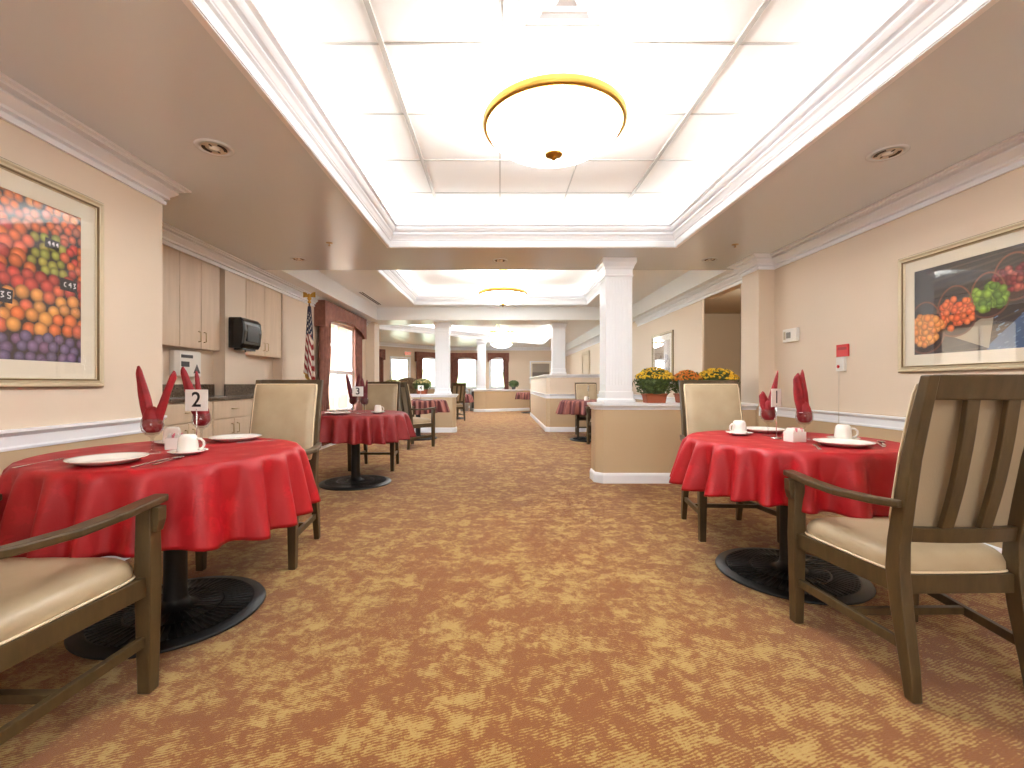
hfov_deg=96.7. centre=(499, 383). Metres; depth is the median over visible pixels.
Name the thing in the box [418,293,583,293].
cove
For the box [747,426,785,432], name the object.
dinner plate
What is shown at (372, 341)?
wall
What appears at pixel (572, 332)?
ceiling
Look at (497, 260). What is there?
recessed light
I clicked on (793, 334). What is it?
thermostat
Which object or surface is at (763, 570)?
pedestal table
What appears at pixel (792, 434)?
caddy
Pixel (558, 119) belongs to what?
pendant lamp
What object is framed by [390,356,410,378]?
door
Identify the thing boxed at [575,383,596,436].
armchair
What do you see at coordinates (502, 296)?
pendant lamp
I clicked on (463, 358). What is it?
window
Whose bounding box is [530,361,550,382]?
framed picture
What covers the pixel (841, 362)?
switch
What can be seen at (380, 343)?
trim
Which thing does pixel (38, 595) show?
seat cushion
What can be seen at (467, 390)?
waste bin
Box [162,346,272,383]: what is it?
wall
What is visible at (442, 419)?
wall
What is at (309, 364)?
flag
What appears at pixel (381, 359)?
curtain
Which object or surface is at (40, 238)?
print
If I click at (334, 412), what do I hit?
dinner plate
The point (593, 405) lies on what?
trim
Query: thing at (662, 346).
print
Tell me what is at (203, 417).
folded napkin
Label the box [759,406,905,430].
trim
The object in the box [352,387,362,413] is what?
stand
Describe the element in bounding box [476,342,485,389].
trim column
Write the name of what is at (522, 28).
ceiling vent
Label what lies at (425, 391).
pot
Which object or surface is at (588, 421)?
armchair
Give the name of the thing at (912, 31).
trim
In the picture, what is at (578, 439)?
pedestal table
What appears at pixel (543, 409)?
wall
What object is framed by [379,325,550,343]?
trim
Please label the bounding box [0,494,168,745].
armchair
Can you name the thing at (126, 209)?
wall
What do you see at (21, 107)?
trim
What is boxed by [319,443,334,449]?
baseboard
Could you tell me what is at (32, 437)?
trim
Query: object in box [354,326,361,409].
curtain
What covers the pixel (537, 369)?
print
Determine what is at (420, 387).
stand
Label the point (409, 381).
chair
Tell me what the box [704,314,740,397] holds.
wall
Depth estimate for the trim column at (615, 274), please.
4.93 m
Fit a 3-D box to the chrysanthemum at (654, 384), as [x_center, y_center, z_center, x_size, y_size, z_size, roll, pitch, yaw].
[1.724,0.009,5.089,0.456,0.401,0.441,0,0,-3]
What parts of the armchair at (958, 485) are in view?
leg, seat rail, armrest, post, leg, seat rail, rail, rail, post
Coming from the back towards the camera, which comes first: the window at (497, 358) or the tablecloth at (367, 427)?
the window at (497, 358)
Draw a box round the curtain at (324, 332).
[319,323,330,445]
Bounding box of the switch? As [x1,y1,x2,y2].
[836,357,846,370]
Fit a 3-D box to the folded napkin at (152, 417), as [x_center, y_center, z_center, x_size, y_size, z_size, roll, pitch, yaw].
[-1.543,0.068,2.036,0.184,0.301,0.077,0,0,0]
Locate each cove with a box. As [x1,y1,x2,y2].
[415,325,542,338]
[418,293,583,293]
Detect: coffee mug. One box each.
[162,427,180,441]
[176,434,204,452]
[374,405,383,411]
[729,420,746,432]
[834,424,858,438]
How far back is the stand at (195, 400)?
2.20 m
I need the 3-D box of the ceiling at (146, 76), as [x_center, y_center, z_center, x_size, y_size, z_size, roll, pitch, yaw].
[0.600,-1.510,8.375,8.400,0.290,23.950,0,0,0]
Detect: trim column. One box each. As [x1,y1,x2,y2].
[433,322,451,393]
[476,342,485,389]
[549,323,566,373]
[596,257,636,402]
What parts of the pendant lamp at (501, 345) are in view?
lamp shade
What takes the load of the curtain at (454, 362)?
hanging from the drapes at (454, 357)
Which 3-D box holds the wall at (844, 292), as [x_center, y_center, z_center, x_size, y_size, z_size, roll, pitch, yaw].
[3.015,-0.550,8.450,0.150,3.250,23.900,0,0,0]
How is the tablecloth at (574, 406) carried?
on the pedestal table at (578, 439)
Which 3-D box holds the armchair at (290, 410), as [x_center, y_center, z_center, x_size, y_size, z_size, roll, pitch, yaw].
[-1.476,0.522,2.921,0.616,1.106,0.655,0,0,-2]
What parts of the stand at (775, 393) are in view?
rod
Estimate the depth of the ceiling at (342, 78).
2.63 m
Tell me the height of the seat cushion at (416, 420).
0.096 m
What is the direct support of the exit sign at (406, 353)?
attached to the wall at (389, 351)
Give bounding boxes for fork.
[12,458,64,467]
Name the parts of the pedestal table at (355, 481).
plate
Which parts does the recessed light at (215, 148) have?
bulb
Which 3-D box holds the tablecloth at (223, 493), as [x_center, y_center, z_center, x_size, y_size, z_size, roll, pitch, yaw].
[-1.538,0.478,2.150,1.253,0.332,1.254,0,0,3]
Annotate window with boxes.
[330,321,353,409]
[423,357,434,388]
[459,357,476,388]
[489,357,503,388]
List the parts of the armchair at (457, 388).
rail, post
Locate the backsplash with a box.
[162,384,254,396]
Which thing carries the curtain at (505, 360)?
hanging from the drapes at (505, 356)
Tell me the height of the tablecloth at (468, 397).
0.268 m
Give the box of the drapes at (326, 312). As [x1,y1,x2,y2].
[314,300,366,445]
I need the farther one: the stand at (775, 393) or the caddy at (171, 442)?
the stand at (775, 393)
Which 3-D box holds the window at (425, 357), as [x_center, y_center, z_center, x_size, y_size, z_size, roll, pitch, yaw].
[-3.152,-0.492,19.549,0.150,1.405,1.180,0,0,44]
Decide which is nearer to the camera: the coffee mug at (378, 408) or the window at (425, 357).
the coffee mug at (378, 408)
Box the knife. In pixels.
[130,458,169,467]
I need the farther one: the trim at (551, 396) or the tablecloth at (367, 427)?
the trim at (551, 396)
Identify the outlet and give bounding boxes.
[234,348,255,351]
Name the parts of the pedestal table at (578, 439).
plate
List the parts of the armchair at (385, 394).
leg, post, rail, leg, post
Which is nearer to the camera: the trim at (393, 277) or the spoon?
the spoon
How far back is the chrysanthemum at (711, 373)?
4.96 m
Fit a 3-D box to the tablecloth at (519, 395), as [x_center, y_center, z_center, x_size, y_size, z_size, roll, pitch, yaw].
[1.182,0.446,17.000,1.251,0.268,1.256,0,0,0]
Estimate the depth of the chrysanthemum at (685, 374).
5.04 m
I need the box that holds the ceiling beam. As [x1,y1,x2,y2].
[368,307,634,324]
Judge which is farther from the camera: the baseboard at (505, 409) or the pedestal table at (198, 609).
the baseboard at (505, 409)
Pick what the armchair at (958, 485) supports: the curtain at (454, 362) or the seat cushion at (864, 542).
the seat cushion at (864, 542)
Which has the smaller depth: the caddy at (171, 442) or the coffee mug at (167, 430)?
the caddy at (171, 442)
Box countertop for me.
[168,394,253,402]
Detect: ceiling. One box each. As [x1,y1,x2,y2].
[0,0,1023,351]
[253,0,903,222]
[318,270,689,306]
[379,325,597,346]
[397,270,598,292]
[425,325,549,336]
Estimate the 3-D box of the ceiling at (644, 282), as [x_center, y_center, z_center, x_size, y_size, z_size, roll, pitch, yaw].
[0.055,-1.635,7.575,5.350,0.001,4.250,0,0,0]
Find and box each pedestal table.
[64,550,265,659]
[319,444,391,490]
[414,415,436,440]
[570,415,590,441]
[715,505,875,605]
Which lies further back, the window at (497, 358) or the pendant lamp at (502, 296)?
the window at (497, 358)
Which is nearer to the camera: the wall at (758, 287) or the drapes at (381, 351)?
the wall at (758, 287)
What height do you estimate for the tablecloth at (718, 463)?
0.283 m
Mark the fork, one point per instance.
(59, 458)
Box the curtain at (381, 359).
[379,357,383,381]
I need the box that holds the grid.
[280,0,901,222]
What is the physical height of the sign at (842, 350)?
0.104 m
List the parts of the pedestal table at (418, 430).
plate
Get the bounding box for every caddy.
[165,432,182,449]
[783,427,805,441]
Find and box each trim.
[0,72,190,204]
[0,415,166,451]
[182,0,999,247]
[375,270,599,304]
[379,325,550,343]
[379,342,550,350]
[410,394,457,396]
[473,389,530,390]
[529,374,599,379]
[530,391,598,398]
[565,336,599,355]
[587,402,757,409]
[632,131,1023,326]
[633,394,674,401]
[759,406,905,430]
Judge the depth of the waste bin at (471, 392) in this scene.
18.10 m
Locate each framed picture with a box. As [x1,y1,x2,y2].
[0,157,103,387]
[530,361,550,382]
[651,330,673,374]
[898,220,1023,372]
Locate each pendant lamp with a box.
[478,270,527,305]
[483,72,627,167]
[488,327,515,339]
[490,338,512,348]
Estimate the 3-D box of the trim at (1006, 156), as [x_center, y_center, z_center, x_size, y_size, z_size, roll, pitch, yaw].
[2.796,-1.294,3.100,0.288,0.140,13.200,0,0,0]
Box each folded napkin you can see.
[136,366,176,432]
[181,367,209,425]
[346,374,359,403]
[360,378,367,403]
[759,371,777,419]
[793,369,812,422]
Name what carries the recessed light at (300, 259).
in the ceiling at (146, 76)
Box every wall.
[0,118,148,475]
[149,197,161,440]
[162,221,370,409]
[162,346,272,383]
[213,268,245,395]
[366,322,378,381]
[379,346,434,393]
[412,397,455,426]
[450,351,565,405]
[474,391,529,408]
[531,378,599,426]
[566,166,1023,547]
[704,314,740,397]
[742,270,774,426]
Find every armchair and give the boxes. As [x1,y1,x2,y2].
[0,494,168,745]
[195,380,323,570]
[347,382,399,470]
[399,382,435,449]
[451,383,465,420]
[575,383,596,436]
[585,382,632,443]
[678,380,779,542]
[783,374,1023,703]
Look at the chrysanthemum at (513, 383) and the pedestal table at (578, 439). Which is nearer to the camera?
the pedestal table at (578, 439)
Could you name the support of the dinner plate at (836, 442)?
on the tablecloth at (718, 463)
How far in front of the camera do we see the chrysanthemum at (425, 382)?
10.14 m
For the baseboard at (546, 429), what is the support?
attached to the wall at (543, 409)
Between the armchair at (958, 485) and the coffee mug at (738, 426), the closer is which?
the armchair at (958, 485)
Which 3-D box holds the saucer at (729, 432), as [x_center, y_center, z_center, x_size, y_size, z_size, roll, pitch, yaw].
[1.462,0.302,2.780,0.154,0.019,0.154,0,0,0]
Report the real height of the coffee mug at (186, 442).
0.082 m
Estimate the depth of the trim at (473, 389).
17.87 m
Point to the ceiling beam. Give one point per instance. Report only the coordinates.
(385, 315)
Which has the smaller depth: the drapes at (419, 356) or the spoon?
the spoon
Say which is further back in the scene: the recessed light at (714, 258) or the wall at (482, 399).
the wall at (482, 399)
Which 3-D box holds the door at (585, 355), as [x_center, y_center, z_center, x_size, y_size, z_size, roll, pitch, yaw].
[2.920,-0.015,15.500,0.040,2.180,1.300,0,0,0]
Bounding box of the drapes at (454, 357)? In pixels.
[450,353,476,387]
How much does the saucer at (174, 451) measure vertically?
0.019 m
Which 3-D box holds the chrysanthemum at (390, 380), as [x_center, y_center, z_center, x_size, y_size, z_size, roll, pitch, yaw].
[-2.421,0.053,10.238,0.455,0.343,0.452,0,0,-29]
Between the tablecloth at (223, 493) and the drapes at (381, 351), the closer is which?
the tablecloth at (223, 493)
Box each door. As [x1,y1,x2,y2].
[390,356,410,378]
[582,350,588,373]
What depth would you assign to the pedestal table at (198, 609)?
2.07 m
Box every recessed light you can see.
[193,138,234,156]
[290,257,306,261]
[492,258,507,262]
[701,257,717,261]
[865,144,909,161]
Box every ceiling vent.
[358,292,381,304]
[503,0,630,43]
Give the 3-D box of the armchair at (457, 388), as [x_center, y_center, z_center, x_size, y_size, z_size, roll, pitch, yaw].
[-1.341,0.522,13.386,0.616,1.106,0.655,0,0,-34]
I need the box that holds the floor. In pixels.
[0,408,1023,767]
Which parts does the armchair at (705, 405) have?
post, leg, rail, post, leg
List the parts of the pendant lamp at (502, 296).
lamp shade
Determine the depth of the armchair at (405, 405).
7.58 m
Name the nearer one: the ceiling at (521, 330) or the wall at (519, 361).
the ceiling at (521, 330)
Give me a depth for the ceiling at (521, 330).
16.19 m
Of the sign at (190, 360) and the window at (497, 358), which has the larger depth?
the window at (497, 358)
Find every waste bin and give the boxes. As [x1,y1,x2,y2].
[460,388,468,410]
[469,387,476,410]
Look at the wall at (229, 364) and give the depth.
4.94 m
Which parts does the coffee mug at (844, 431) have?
handle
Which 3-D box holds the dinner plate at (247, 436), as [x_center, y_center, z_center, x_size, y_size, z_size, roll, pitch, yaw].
[-1.465,0.300,2.520,0.260,0.024,0.260,0,0,0]
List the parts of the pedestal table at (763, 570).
plate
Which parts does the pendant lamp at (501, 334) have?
lamp shade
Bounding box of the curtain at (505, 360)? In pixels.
[503,358,508,388]
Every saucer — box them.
[154,440,164,444]
[167,448,207,455]
[725,431,752,435]
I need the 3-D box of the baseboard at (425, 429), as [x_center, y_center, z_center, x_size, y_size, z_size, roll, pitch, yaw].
[-1.855,1.019,10.240,1.762,0.112,0.352,0,0,0]
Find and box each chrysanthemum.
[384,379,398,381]
[412,378,431,393]
[508,380,518,388]
[633,367,675,402]
[671,370,702,402]
[698,368,740,387]
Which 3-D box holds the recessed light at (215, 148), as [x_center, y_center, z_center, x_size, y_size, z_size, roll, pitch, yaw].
[-1.650,-1.359,2.630,0.204,0.012,0.204,0,0,0]
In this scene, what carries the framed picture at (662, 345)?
attached to the wall at (844, 292)
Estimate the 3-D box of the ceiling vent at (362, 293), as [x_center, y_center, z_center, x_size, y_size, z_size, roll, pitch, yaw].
[-2.470,-1.631,8.700,0.100,0.009,1.300,0,0,0]
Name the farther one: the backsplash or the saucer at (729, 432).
the backsplash
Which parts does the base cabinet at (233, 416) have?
door, drawer, door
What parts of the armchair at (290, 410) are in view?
leg, post, rail, leg, armrest, post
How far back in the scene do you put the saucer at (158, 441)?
2.30 m
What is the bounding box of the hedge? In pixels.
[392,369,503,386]
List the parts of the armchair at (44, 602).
seat rail, armrest, leg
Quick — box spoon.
[151,456,183,464]
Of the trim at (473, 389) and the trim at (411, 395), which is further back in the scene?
the trim at (473, 389)
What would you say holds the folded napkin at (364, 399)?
in the goblet
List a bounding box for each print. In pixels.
[0,187,80,362]
[532,364,548,376]
[655,339,669,371]
[915,243,1023,354]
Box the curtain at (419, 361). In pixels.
[416,358,422,379]
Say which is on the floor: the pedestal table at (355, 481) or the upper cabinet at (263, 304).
the pedestal table at (355, 481)
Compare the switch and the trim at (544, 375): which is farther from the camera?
the trim at (544, 375)
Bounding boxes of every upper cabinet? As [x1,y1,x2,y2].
[162,244,219,350]
[246,279,280,358]
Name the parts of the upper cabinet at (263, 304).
door, door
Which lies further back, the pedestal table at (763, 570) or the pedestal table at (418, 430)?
the pedestal table at (418, 430)
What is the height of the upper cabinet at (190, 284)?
0.915 m
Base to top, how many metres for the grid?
0.014 m
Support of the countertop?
on the base cabinet
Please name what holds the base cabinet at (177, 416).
on the floor
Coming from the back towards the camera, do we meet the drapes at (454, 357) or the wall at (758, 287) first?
the drapes at (454, 357)
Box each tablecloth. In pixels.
[0,438,320,557]
[320,410,416,444]
[411,399,449,414]
[465,394,473,402]
[515,392,530,399]
[556,399,596,414]
[669,430,899,518]
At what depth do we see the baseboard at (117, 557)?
2.72 m
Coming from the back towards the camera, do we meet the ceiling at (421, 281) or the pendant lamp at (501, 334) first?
the pendant lamp at (501, 334)
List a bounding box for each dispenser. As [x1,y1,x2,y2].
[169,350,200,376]
[228,317,261,351]
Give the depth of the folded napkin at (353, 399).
4.94 m
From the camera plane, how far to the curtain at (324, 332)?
7.40 m
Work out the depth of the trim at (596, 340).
15.55 m
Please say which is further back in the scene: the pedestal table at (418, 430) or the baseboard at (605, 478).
the pedestal table at (418, 430)
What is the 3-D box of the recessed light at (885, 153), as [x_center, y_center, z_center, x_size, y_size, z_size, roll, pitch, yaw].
[2.290,-1.359,2.690,0.204,0.012,0.204,0,0,0]
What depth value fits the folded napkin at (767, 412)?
2.73 m
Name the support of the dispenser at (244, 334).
attached to the wall at (229, 364)
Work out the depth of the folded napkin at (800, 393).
2.55 m
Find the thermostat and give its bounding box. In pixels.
[783,327,799,342]
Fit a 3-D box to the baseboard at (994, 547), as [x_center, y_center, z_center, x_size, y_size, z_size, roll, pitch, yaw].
[2.932,1.019,0.685,0.016,0.112,8.370,0,0,0]
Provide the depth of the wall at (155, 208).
3.04 m
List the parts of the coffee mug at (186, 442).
handle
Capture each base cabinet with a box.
[162,401,211,438]
[211,398,251,435]
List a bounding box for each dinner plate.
[63,452,149,465]
[208,433,261,441]
[324,411,349,414]
[327,409,350,411]
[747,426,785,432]
[812,438,876,447]
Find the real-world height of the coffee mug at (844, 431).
0.082 m
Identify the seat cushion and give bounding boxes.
[0,557,132,641]
[413,417,430,423]
[806,517,1005,570]
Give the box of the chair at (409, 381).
[399,378,416,393]
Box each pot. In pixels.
[416,389,427,393]
[641,393,666,402]
[673,393,679,402]
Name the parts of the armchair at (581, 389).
post, leg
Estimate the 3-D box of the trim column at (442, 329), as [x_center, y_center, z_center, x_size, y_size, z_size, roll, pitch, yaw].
[-1.285,-0.571,10.240,0.376,1.588,0.376,0,0,0]
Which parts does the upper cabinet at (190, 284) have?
door, door, door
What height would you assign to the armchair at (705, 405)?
1.106 m
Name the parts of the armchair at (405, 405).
post, seat rail, armrest, leg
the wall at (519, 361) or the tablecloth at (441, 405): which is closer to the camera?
the tablecloth at (441, 405)
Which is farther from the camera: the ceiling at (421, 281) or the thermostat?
the ceiling at (421, 281)
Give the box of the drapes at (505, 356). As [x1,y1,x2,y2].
[488,353,508,388]
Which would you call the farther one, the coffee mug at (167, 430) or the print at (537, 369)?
the print at (537, 369)
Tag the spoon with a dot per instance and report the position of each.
(176, 457)
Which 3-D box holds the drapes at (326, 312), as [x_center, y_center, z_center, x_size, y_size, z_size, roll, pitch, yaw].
[-2.857,-0.170,8.335,0.182,2.330,2.240,0,0,0]
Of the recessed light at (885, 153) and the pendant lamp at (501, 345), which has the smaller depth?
the recessed light at (885, 153)
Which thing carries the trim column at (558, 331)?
on the trim at (544, 375)
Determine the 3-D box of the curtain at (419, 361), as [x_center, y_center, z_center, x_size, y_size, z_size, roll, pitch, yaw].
[-3.377,-0.350,19.150,0.058,1.950,0.352,0,0,44]
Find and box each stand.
[185,390,207,447]
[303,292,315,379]
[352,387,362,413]
[418,385,423,390]
[770,389,781,438]
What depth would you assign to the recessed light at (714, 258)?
4.98 m
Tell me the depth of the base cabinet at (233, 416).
4.79 m
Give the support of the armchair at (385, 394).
on the floor
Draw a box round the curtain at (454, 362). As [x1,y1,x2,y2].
[450,358,458,387]
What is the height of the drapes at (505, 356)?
1.850 m
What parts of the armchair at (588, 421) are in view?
leg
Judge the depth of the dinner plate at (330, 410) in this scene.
5.01 m
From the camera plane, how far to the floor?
1.79 m
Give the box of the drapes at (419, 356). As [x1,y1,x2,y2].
[415,351,434,379]
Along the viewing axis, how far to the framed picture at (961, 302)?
2.87 m
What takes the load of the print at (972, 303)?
attached to the framed picture at (961, 302)
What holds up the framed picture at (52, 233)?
attached to the wall at (126, 209)
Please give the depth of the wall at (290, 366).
6.21 m
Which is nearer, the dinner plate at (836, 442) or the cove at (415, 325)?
the dinner plate at (836, 442)
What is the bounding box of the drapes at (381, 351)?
[379,349,384,381]
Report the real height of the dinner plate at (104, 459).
0.024 m
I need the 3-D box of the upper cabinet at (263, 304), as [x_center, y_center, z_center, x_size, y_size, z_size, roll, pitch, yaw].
[-3.005,-0.802,5.737,0.139,0.915,0.849,0,0,0]
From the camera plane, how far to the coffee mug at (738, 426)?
2.75 m
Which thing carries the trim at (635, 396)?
attached to the wall at (844, 292)
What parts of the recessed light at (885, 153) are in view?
bulb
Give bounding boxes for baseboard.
[104,556,128,560]
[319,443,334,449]
[414,426,456,432]
[474,408,529,411]
[530,412,585,431]
[590,468,671,483]
[984,543,1001,553]
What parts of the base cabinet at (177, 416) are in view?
door, drawer, door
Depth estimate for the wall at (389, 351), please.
18.53 m
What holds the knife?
on the tablecloth at (223, 493)
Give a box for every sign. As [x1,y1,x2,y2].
[404,351,410,355]
[836,344,848,356]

